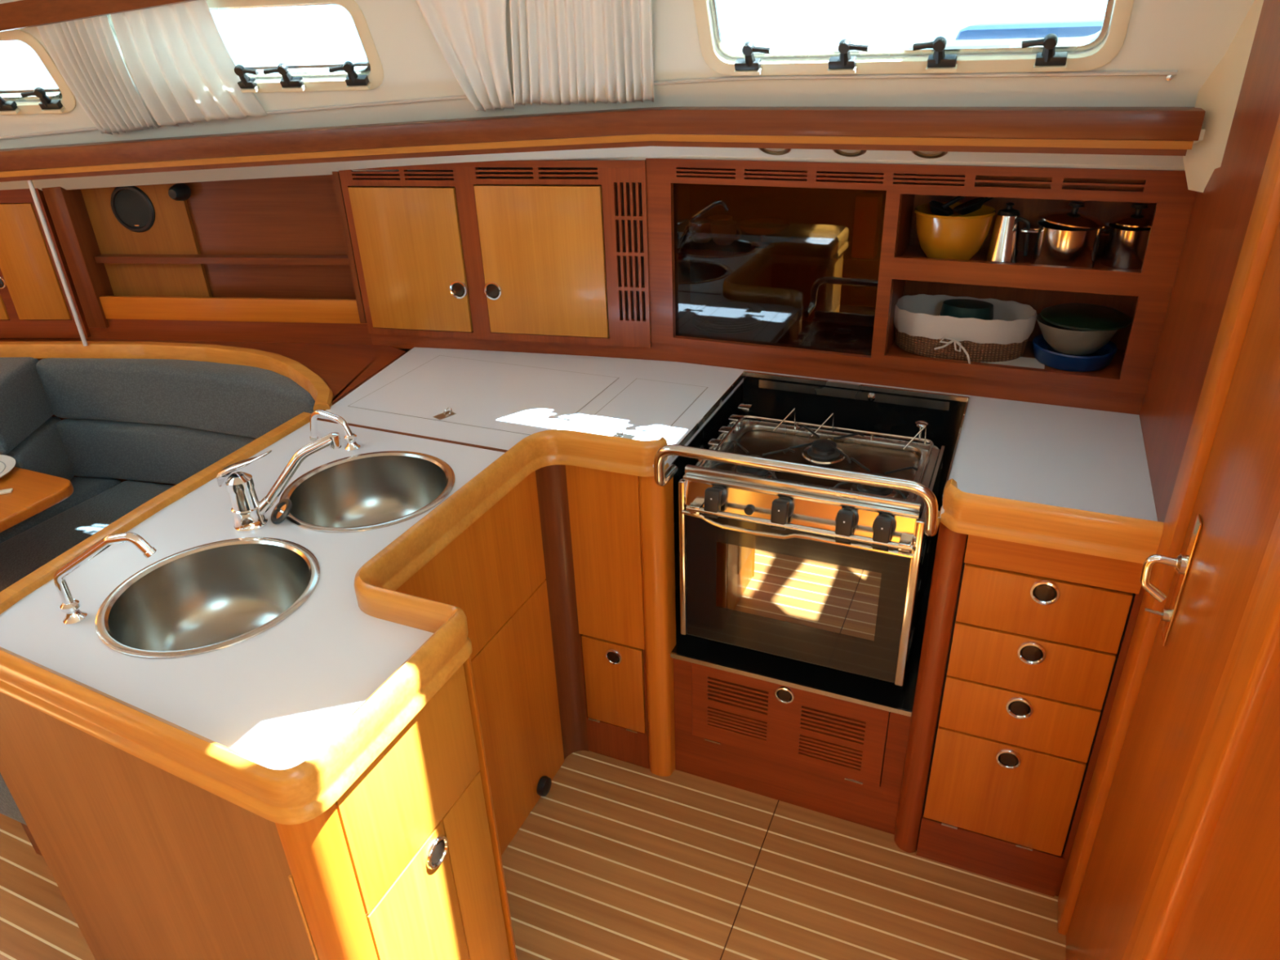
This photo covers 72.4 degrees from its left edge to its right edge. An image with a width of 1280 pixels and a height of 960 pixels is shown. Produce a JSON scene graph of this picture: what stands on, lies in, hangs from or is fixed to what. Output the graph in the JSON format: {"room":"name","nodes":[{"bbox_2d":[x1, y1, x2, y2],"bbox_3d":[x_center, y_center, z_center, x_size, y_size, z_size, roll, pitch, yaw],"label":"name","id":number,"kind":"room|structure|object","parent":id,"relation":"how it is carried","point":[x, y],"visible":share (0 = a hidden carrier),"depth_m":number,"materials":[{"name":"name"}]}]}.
{"room":"ship interior","nodes":[
{"label":"ship interior","id":0,"kind":"room"},
{"bbox_2d":[0,750,1066,959],"bbox_3d":[-0.860,1.141,1.474,4.900,0.030,3.900,10,30,21],"label":"floor","id":1,"kind":"structure","parent":0,"point":[619,860],"depth_m":1.88,"materials":[{"name":"brown wood"}]},
{"bbox_2d":[21,822,42,856],"bbox_3d":[-1.618,0.452,2.526,1.725,0.268,1.000,10,30,21],"label":"bench","id":2,"kind":"object","parent":1,"relation":"on","point":[36,848],"visible":0.04,"depth_m":1.99,"materials":[{"name":"brown wood"}]},
{"bbox_2d":[0,773,26,825],"bbox_3d":[-1.196,0.527,1.859,0.464,0.180,0.368,10,30,21],"label":"seat cushion","id":3,"kind":"object","parent":2,"relation":"on","point":[8,807],"visible":0.02,"depth_m":1.71,"materials":[{"name":"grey fabric"}]},
{"bbox_2d":[0,476,120,543],"bbox_3d":[-2.000,0.118,2.647,0.630,0.137,0.543,10,30,21],"label":"seat cushion","id":4,"kind":"object","parent":2,"relation":"on","point":[84,488],"visible":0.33,"depth_m":2.60,"materials":[{"name":"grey fabric"}]},
{"bbox_2d":[0,416,74,514],"bbox_3d":[-1.958,-0.079,2.659,0.636,0.192,0.269,10,30,21],"label":"backrest cushion","id":5,"kind":"object","parent":4,"relation":"on","point":[43,451],"visible":0.44,"depth_m":2.56,"materials":[{"name":"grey fabric"}]},
{"bbox_2d":[0,356,53,454],"bbox_3d":[-1.970,-0.247,2.564,0.632,0.185,0.293,10,30,21],"label":"backrest cushion","id":6,"kind":"object","parent":5,"relation":"on","point":[24,406],"visible":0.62,"depth_m":2.47,"materials":[{"name":"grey fabric"}]},
{"bbox_2d":[0,480,173,591],"bbox_3d":[-1.246,0.235,2.370,0.972,0.137,0.648,10,30,21],"label":"seat cushion","id":7,"kind":"object","parent":2,"relation":"on","point":[22,554],"visible":0.14,"depth_m":2.44,"materials":[{"name":"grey fabric"}]},
{"bbox_2d":[56,418,256,484],"bbox_3d":[-1.277,-0.061,2.581,0.990,0.187,0.157,8,29,18],"label":"backrest cushion","id":8,"kind":"object","parent":7,"relation":"on","point":[94,448],"visible":0.38,"depth_m":2.60,"materials":[{"name":"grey fabric"}]},
{"bbox_2d":[35,357,315,438],"bbox_3d":[-1.267,-0.232,2.491,1.016,0.188,0.169,8,29,19],"label":"backrest cushion","id":9,"kind":"object","parent":8,"relation":"on","point":[239,400],"visible":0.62,"depth_m":2.48,"materials":[{"name":"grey fabric"}]},
{"bbox_2d":[0,466,73,533],"bbox_3d":[-1.968,0.338,2.358,0.969,0.650,0.550,10,30,21],"label":"table","id":10,"kind":"object","parent":1,"relation":"on","point":[33,492],"visible":1,"depth_m":2.21,"materials":[{"name":"brown wood"}]},
{"bbox_2d":[0,488,13,494],"bbox_3d":[-1.661,0.041,2.194,0.150,0.006,0.020,-12,29,-17],"label":"napkin","id":11,"kind":"object","parent":10,"relation":"on","point":[10,490],"visible":1,"depth_m":2.21,"materials":[{"name":"beige fabric"}]},
{"bbox_2d":[0,454,15,478],"bbox_3d":[-1.763,-0.009,2.286,0.230,0.016,0.230,10,30,21],"label":"plate","id":12,"kind":"object","parent":10,"relation":"on","point":[7,463],"visible":1,"depth_m":2.33,"materials":[{"name":"white ceramic"}]},
{"bbox_2d":[0,338,405,485],"bbox_3d":[-1.463,-0.127,2.656,1.753,0.562,0.493,9,30,20],"label":"ledge","id":13,"kind":"object","parent":1,"relation":"on","point":[344,368],"visible":0.12,"depth_m":2.42,"materials":[{"name":"brown wood"}]},
{"bbox_2d":[0,341,333,411],"bbox_3d":[-1.513,-0.335,2.465,1.749,0.043,0.316,8,29,18],"label":"trim","id":14,"kind":"structure","parent":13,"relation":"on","point":[322,395],"depth_m":2.50,"materials":[{"name":"brown wood"}]},
{"bbox_2d":[26,179,88,346],"bbox_3d":[-1.614,-0.593,2.429,0.012,0.460,0.012,10,30,21],"label":"pole","id":15,"kind":"object","parent":14,"relation":"attached to","point":[30,184],"visible":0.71,"depth_m":2.42,"materials":[{"name":"silver metal"}]},
{"bbox_2d":[0,471,564,959],"bbox_3d":[-0.558,0.506,1.732,0.806,0.838,0.930,10,30,21],"label":"base cabinet","id":16,"kind":"object","parent":1,"relation":"on","point":[148,863],"depth_m":1.32,"materials":[{"name":"brown wood"}]},
{"bbox_2d":[0,346,1164,825],"bbox_3d":[-0.059,0.043,1.600,1.820,0.077,1.538,10,30,21],"label":"countertop","id":17,"kind":"structure","parent":16,"relation":"on","point":[277,724],"depth_m":1.50,"materials":[{"name":"white laminate"}]},
{"bbox_2d":[0,187,90,337],"bbox_3d":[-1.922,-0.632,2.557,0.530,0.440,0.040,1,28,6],"label":"upper cabinet","id":18,"kind":"object","parent":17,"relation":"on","point":[34,303],"visible":0.93,"depth_m":2.54,"materials":[{"name":"brown wood"}]},
{"bbox_2d":[53,532,156,625],"bbox_3d":[-0.797,0.144,1.309,0.190,0.161,0.033,0,28,5],"label":"spout","id":19,"kind":"object","parent":17,"relation":"on","point":[69,606],"visible":1,"depth_m":1.29,"materials":[{"name":"silver metal"}]},
{"bbox_2d":[41,171,373,345],"bbox_3d":[-1.192,-0.663,2.539,0.891,0.487,0.226,3,28,9],"label":"open shelf","id":20,"kind":"object","parent":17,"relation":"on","point":[262,260],"visible":0.78,"depth_m":2.50,"materials":[{"name":"brown wood"}]},
{"bbox_2d":[110,185,155,232],"bbox_3d":[-1.436,-0.766,2.472,0.132,0.132,0.013,3,28,9],"label":"loudspeaker","id":21,"kind":"object","parent":20,"relation":"attached to","point":[133,206],"visible":0.98,"depth_m":2.47,"materials":[{"name":"black plastic"}]},
{"bbox_2d":[115,189,149,227],"bbox_3d":[-1.436,-0.766,2.471,0.106,0.106,0.006,3,28,9],"label":"grille","id":22,"kind":"object","parent":21,"relation":"attached to","point":[130,206],"depth_m":2.47,"materials":[{"name":"black plastic"}]},
{"bbox_2d":[168,182,191,200],"bbox_3d":[-1.272,-0.792,2.410,0.048,0.048,0.054,3,28,9],"label":"reading lamp","id":23,"kind":"object","parent":20,"relation":"attached to","point":[179,191],"visible":1,"depth_m":2.40,"materials":[{"name":"black plastic"}]},
{"bbox_2d":[95,537,319,658],"bbox_3d":[-0.684,0.246,1.440,0.332,0.158,0.332,10,30,21],"label":"sink","id":24,"kind":"object","parent":17,"relation":"in","point":[218,595],"visible":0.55,"depth_m":1.52,"materials":[{"name":"silver metal"}]},
{"bbox_2d":[216,432,341,533],"bbox_3d":[-0.639,0.004,1.567,0.219,0.161,0.058,-5,28,-6],"label":"mixer tap","id":25,"kind":"object","parent":17,"relation":"on","point":[248,513],"visible":1,"depth_m":1.56,"materials":[{"name":"silver metal"}]},
{"bbox_2d":[271,498,292,524],"bbox_3d":[-0.657,0.058,1.603,0.049,0.038,0.044,10,30,21],"label":"plug","id":26,"kind":"object","parent":17,"relation":"on","point":[282,510],"visible":1,"depth_m":1.60,"materials":[{"name":"silver metal"}]},
{"bbox_2d":[309,408,360,451],"bbox_3d":[-0.662,-0.111,1.875,0.130,0.080,0.033,10,30,21],"label":"spout","id":27,"kind":"object","parent":17,"relation":"on","point":[350,437],"visible":0.99,"depth_m":1.86,"materials":[{"name":"silver metal"}]},
{"bbox_2d":[279,450,455,533],"bbox_3d":[-0.526,0.083,1.740,0.332,0.158,0.332,10,30,21],"label":"sink","id":28,"kind":"object","parent":17,"relation":"in","point":[371,491],"visible":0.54,"depth_m":1.83,"materials":[{"name":"silver metal"}]},
{"bbox_2d":[338,160,651,347],"bbox_3d":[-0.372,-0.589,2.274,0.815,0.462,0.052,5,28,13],"label":"upper cabinet","id":29,"kind":"object","parent":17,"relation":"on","point":[529,251],"visible":1,"depth_m":2.25,"materials":[{"name":"brown wood"}]},
{"bbox_2d":[0,318,1144,414],"bbox_3d":[-0.602,-0.360,2.373,3.528,0.070,0.206,5,28,13],"label":"wall panel","id":30,"kind":"object","parent":17,"relation":"on","point":[1113,402],"visible":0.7,"depth_m":2.15,"materials":[{"name":"brown wood"}]},
{"bbox_2d":[653,444,940,536],"bbox_3d":[0.283,0.003,1.627,0.535,0.115,0.093,10,30,21],"label":"grab rail","id":31,"kind":"object","parent":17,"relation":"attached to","point":[932,518],"visible":1,"depth_m":1.56,"materials":[{"name":"silver metal"}]},
{"bbox_2d":[670,370,968,716],"bbox_3d":[0.401,0.112,1.976,0.535,0.519,0.575,10,30,21],"label":"stove","id":32,"kind":"object","parent":17,"relation":"on","point":[872,408],"depth_m":1.81,"materials":[{"name":"black metal"}]},
{"bbox_2d":[699,419,940,518],"bbox_3d":[0.374,-0.031,1.834,0.466,0.020,0.328,10,30,21],"label":"cooktop","id":33,"kind":"object","parent":32,"relation":"in","point":[881,455],"depth_m":1.87,"materials":[{"name":"silver metal"}]},
{"bbox_2d":[535,382,743,776],"bbox_3d":[0.028,0.231,2.214,0.288,0.838,0.586,10,30,21],"label":"base cabinet","id":34,"kind":"object","parent":1,"relation":"on","point":[611,540],"visible":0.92,"depth_m":1.99,"materials":[{"name":"brown wood"}]},
{"bbox_2d":[673,657,912,835],"bbox_3d":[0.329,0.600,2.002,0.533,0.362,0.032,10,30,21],"label":"base cabinet","id":35,"kind":"object","parent":1,"relation":"on","point":[845,760],"visible":1,"depth_m":1.99,"materials":[{"name":"brown wood"}]},
{"bbox_2d":[893,522,1145,897],"bbox_3d":[0.815,0.358,1.914,0.346,0.838,0.558,10,30,21],"label":"base cabinet","id":36,"kind":"object","parent":1,"relation":"on","point":[1024,647],"visible":0.99,"depth_m":1.66,"materials":[{"name":"brown wood"}]},
{"bbox_2d":[1129,538,1279,959],"bbox_3d":[0.652,0.566,1.095,0.028,1.240,0.070,10,30,21],"label":"trim","id":37,"kind":"structure","parent":1,"relation":"on","point":[1258,659],"depth_m":0.95,"materials":[{"name":"brown wood"}]},
{"bbox_2d":[1164,661,1279,959],"bbox_3d":[0.588,0.651,0.937,0.022,1.240,0.310,10,30,21],"label":"door","id":38,"kind":"structure","parent":1,"relation":"on","point":[1231,911],"depth_m":0.86,"materials":[{"name":"orange wood"}]},
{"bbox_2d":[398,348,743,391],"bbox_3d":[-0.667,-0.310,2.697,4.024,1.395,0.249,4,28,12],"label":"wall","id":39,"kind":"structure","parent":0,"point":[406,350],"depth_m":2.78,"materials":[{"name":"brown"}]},
{"bbox_2d":[645,158,1196,395],"bbox_3d":[0.595,-0.522,2.067,1.139,0.470,0.258,10,30,21],"label":"shelf cabinet","id":40,"kind":"object","parent":39,"relation":"attached to","point":[811,260],"visible":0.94,"depth_m":2.02,"materials":[{"name":"brown wood"}]},
{"bbox_2d":[913,202,996,260],"bbox_3d":[0.707,-0.557,1.984,0.176,0.111,0.176,10,30,21],"label":"mixing bowl","id":41,"kind":"object","parent":40,"relation":"on","point":[956,236],"visible":0.89,"depth_m":1.93,"materials":[{"name":"orange ceramic"}]},
{"bbox_2d":[928,195,966,216],"bbox_3d":[0.685,-0.613,1.952,0.079,0.054,0.060,10,30,21],"label":"utensil","id":42,"kind":"object","parent":41,"relation":"in","point":[937,208],"visible":0.88,"depth_m":1.95,"materials":[{"name":"black plastic"}]},
{"bbox_2d":[952,196,993,214],"bbox_3d":[0.752,-0.619,1.952,0.098,0.055,0.072,10,30,21],"label":"utensil","id":43,"kind":"object","parent":41,"relation":"in","point":[973,205],"visible":0.93,"depth_m":1.94,"materials":[{"name":"black plastic"}]},
{"bbox_2d":[893,293,1036,364],"bbox_3d":[0.755,-0.355,2.062,0.320,0.108,0.229,10,30,21],"label":"bread basket","id":44,"kind":"object","parent":40,"relation":"in","point":[921,330],"visible":0.98,"depth_m":2.01,"materials":[{"name":"fabric"}]},
{"bbox_2d":[940,298,993,319],"bbox_3d":[0.774,-0.378,2.079,0.120,0.092,0.084,10,30,21],"label":"tub","id":45,"kind":"object","parent":44,"relation":"in","point":[956,308],"visible":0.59,"depth_m":2.04,"materials":[{"name":"teal plastic"}]},
{"bbox_2d":[984,201,1030,262],"bbox_3d":[0.811,-0.547,1.934,0.076,0.132,0.070,-7,28,-9],"label":"coffee pot","id":46,"kind":"object","parent":40,"relation":"on","point":[1003,243],"visible":0.9,"depth_m":1.92,"materials":[{"name":"silver metal"}]},
{"bbox_2d":[983,356,1044,368],"bbox_3d":[0.855,-0.270,2.007,0.135,0.001,0.085,10,30,21],"label":"paper","id":47,"kind":"object","parent":40,"relation":"on","point":[1021,361],"visible":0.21,"depth_m":2.00,"materials":[{"name":"white paper"}]},
{"bbox_2d":[902,244,1141,270],"bbox_3d":[0.861,-0.481,1.963,0.530,0.013,0.227,10,30,21],"label":"shelf","id":48,"kind":"object","parent":40,"relation":"attached to","point":[915,251],"depth_m":2.04,"materials":[{"name":"brown wood"}]},
{"bbox_2d":[1020,200,1106,267],"bbox_3d":[0.914,-0.533,1.896,0.166,0.137,0.136,10,30,21],"label":"cooking pot","id":49,"kind":"object","parent":40,"relation":"on","point":[1062,237],"visible":0.91,"depth_m":1.85,"materials":[{"name":"silver metal"}]},
{"bbox_2d":[1032,333,1117,371],"bbox_3d":[0.990,-0.293,2.000,0.176,0.040,0.176,10,30,21],"label":"plastic bowl","id":50,"kind":"object","parent":40,"relation":"on","point":[1043,352],"visible":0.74,"depth_m":1.95,"materials":[{"name":"blue plastic"}]},
{"bbox_2d":[1035,312,1117,355],"bbox_3d":[0.985,-0.331,1.976,0.176,0.073,0.176,10,30,21],"label":"mixing bowl","id":51,"kind":"object","parent":50,"relation":"on","point":[1066,340],"visible":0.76,"depth_m":1.93,"materials":[{"name":"white ceramic"}]},
{"bbox_2d":[1040,302,1131,330],"bbox_3d":[0.995,-0.369,1.953,0.184,0.018,0.184,10,30,21],"label":"lid","id":52,"kind":"object","parent":51,"relation":"on","point":[1078,316],"visible":1,"depth_m":1.92,"materials":[{"name":"green plastic"}]},
{"bbox_2d":[1099,202,1153,269],"bbox_3d":[1.052,-0.534,1.895,0.138,0.129,0.108,10,30,21],"label":"cooking pot","id":53,"kind":"object","parent":40,"relation":"on","point":[1126,234],"visible":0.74,"depth_m":1.87,"materials":[{"name":"silver metal"}]},
{"bbox_2d":[0,0,1254,170],"bbox_3d":[-0.709,-0.952,1.958,3.705,0.500,0.512,5,28,13],"label":"wall","id":54,"kind":"structure","parent":0,"point":[1190,37],"depth_m":1.81,"materials":[{"name":"white"}]},
{"bbox_2d":[0,0,195,31],"bbox_3d":[-1.146,-1.012,1.906,2.657,0.199,0.124,4,28,12],"label":"trim","id":55,"kind":"structure","parent":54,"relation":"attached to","point":[21,14],"depth_m":1.96,"materials":[{"name":"brown wood"}]},
{"bbox_2d":[107,0,383,93],"bbox_3d":[-0.935,-1.012,2.036,0.687,0.209,0.113,4,28,11],"label":"window","id":56,"kind":"structure","parent":54,"relation":"in","point":[355,80],"depth_m":2.05,"materials":[{"name":"beige plastic"}]},
{"bbox_2d":[0,70,1177,139],"bbox_3d":[-0.692,-0.838,2.052,3.428,0.160,0.170,5,29,14],"label":"track","id":57,"kind":"object","parent":54,"relation":"attached to","point":[1169,73],"visible":0.78,"depth_m":1.76,"materials":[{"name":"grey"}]},
{"bbox_2d":[35,14,158,134],"bbox_3d":[-1.298,-0.978,2.128,0.220,0.275,0.175,2,28,8],"label":"curtain","id":58,"kind":"object","parent":57,"relation":"hanging from","point":[86,52],"visible":0.95,"depth_m":2.11,"materials":[{"name":"white fabric"}]},
{"bbox_2d":[110,0,267,126],"bbox_3d":[-1.083,-0.981,2.074,0.309,0.281,0.166,4,28,12],"label":"curtain","id":59,"kind":"object","parent":57,"relation":"hanging from","point":[176,56],"visible":1,"depth_m":2.07,"materials":[{"name":"white fabric"}]},
{"bbox_2d":[415,0,514,111],"bbox_3d":[-0.343,-0.932,1.897,0.218,0.263,0.186,10,30,21],"label":"curtain","id":60,"kind":"object","parent":57,"relation":"hanging from","point":[470,35],"visible":1,"depth_m":1.89,"materials":[{"name":"white fabric"}]},
{"bbox_2d":[509,0,654,105],"bbox_3d":[-0.131,-0.920,1.839,0.366,0.255,0.175,6,29,15],"label":"curtain","id":61,"kind":"object","parent":57,"relation":"hanging from","point":[565,51],"visible":1,"depth_m":1.84,"materials":[{"name":"white fabric"}]},
{"bbox_2d":[0,28,1205,182],"bbox_3d":[-0.679,-0.857,2.013,3.514,0.389,0.696,2,28,7],"label":"shelf","id":62,"kind":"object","parent":54,"relation":"in","point":[50,103],"depth_m":1.92,"materials":[{"name":"brown wood"}]},
{"bbox_2d":[758,147,791,155],"bbox_3d":[0.290,-0.720,1.889,0.072,0.042,0.065,10,30,21],"label":"recessed light","id":63,"kind":"object","parent":62,"relation":"attached to","point":[770,151],"visible":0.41,"depth_m":1.91,"materials":[{"name":"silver metal"}]},
{"bbox_2d":[832,149,866,156],"bbox_3d":[0.438,-0.695,1.830,0.072,0.042,0.065,10,30,21],"label":"recessed light","id":64,"kind":"object","parent":62,"relation":"attached to","point":[847,153],"visible":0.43,"depth_m":1.85,"materials":[{"name":"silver metal"}]},
{"bbox_2d":[911,151,947,158],"bbox_3d":[0.586,-0.670,1.770,0.072,0.042,0.065,10,30,21],"label":"recessed light","id":65,"kind":"object","parent":62,"relation":"attached to","point":[926,154],"visible":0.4,"depth_m":1.79,"materials":[{"name":"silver metal"}]},
{"bbox_2d":[0,128,1205,191],"bbox_3d":[-0.642,-0.745,2.107,3.543,0.189,0.297,5,28,13],"label":"trim","id":66,"kind":"structure","parent":54,"relation":"attached to","point":[318,168],"depth_m":2.09,"materials":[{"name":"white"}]},
{"bbox_2d":[693,0,1133,75],"bbox_3d":[0.472,-0.863,1.615,0.780,0.211,0.116,10,30,21],"label":"window","id":67,"kind":"structure","parent":54,"relation":"in","point":[1051,56],"depth_m":1.66,"materials":[{"name":"beige plastic"}]},
{"bbox_2d":[1139,0,1279,522],"bbox_3d":[1.024,-0.148,1.721,0.020,1.900,0.920,10,30,21],"label":"wall","id":68,"kind":"structure","parent":0,"point":[1220,215],"depth_m":1.42,"materials":[{"name":"brown wood"}]},
{"bbox_2d":[1057,114,1279,935],"bbox_3d":[0.838,0.054,1.347,0.032,1.900,0.088,10,30,21],"label":"trim","id":69,"kind":"structure","parent":68,"relation":"attached to","point":[1264,218],"depth_m":1.31,"materials":[{"name":"brown wood"}]},
{"bbox_2d":[1065,219,1279,959],"bbox_3d":[0.734,0.355,1.254,0.084,1.460,0.407,10,30,21],"label":"door","id":70,"kind":"structure","parent":68,"relation":"in","point":[1222,566],"depth_m":1.17,"materials":[{"name":"brown wood"}]},
{"bbox_2d":[1182,0,1263,192],"bbox_3d":[1.002,-0.756,1.438,0.043,0.560,0.145,0,28,3],"label":"trim","id":71,"kind":"structure","parent":68,"relation":"attached to","point":[1218,96],"depth_m":1.50,"materials":[{"name":"beige"}]},
{"label":"outside","id":72,"kind":"structure","parent":0,"visible":0},
{"bbox_2d":[955,19,1103,39],"bbox_3d":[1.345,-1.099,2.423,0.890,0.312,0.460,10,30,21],"label":"boat","id":73,"kind":"object","parent":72,"point":[1072,28],"visible":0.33,"depth_m":2.28,"materials":[{"name":"blue paint"}]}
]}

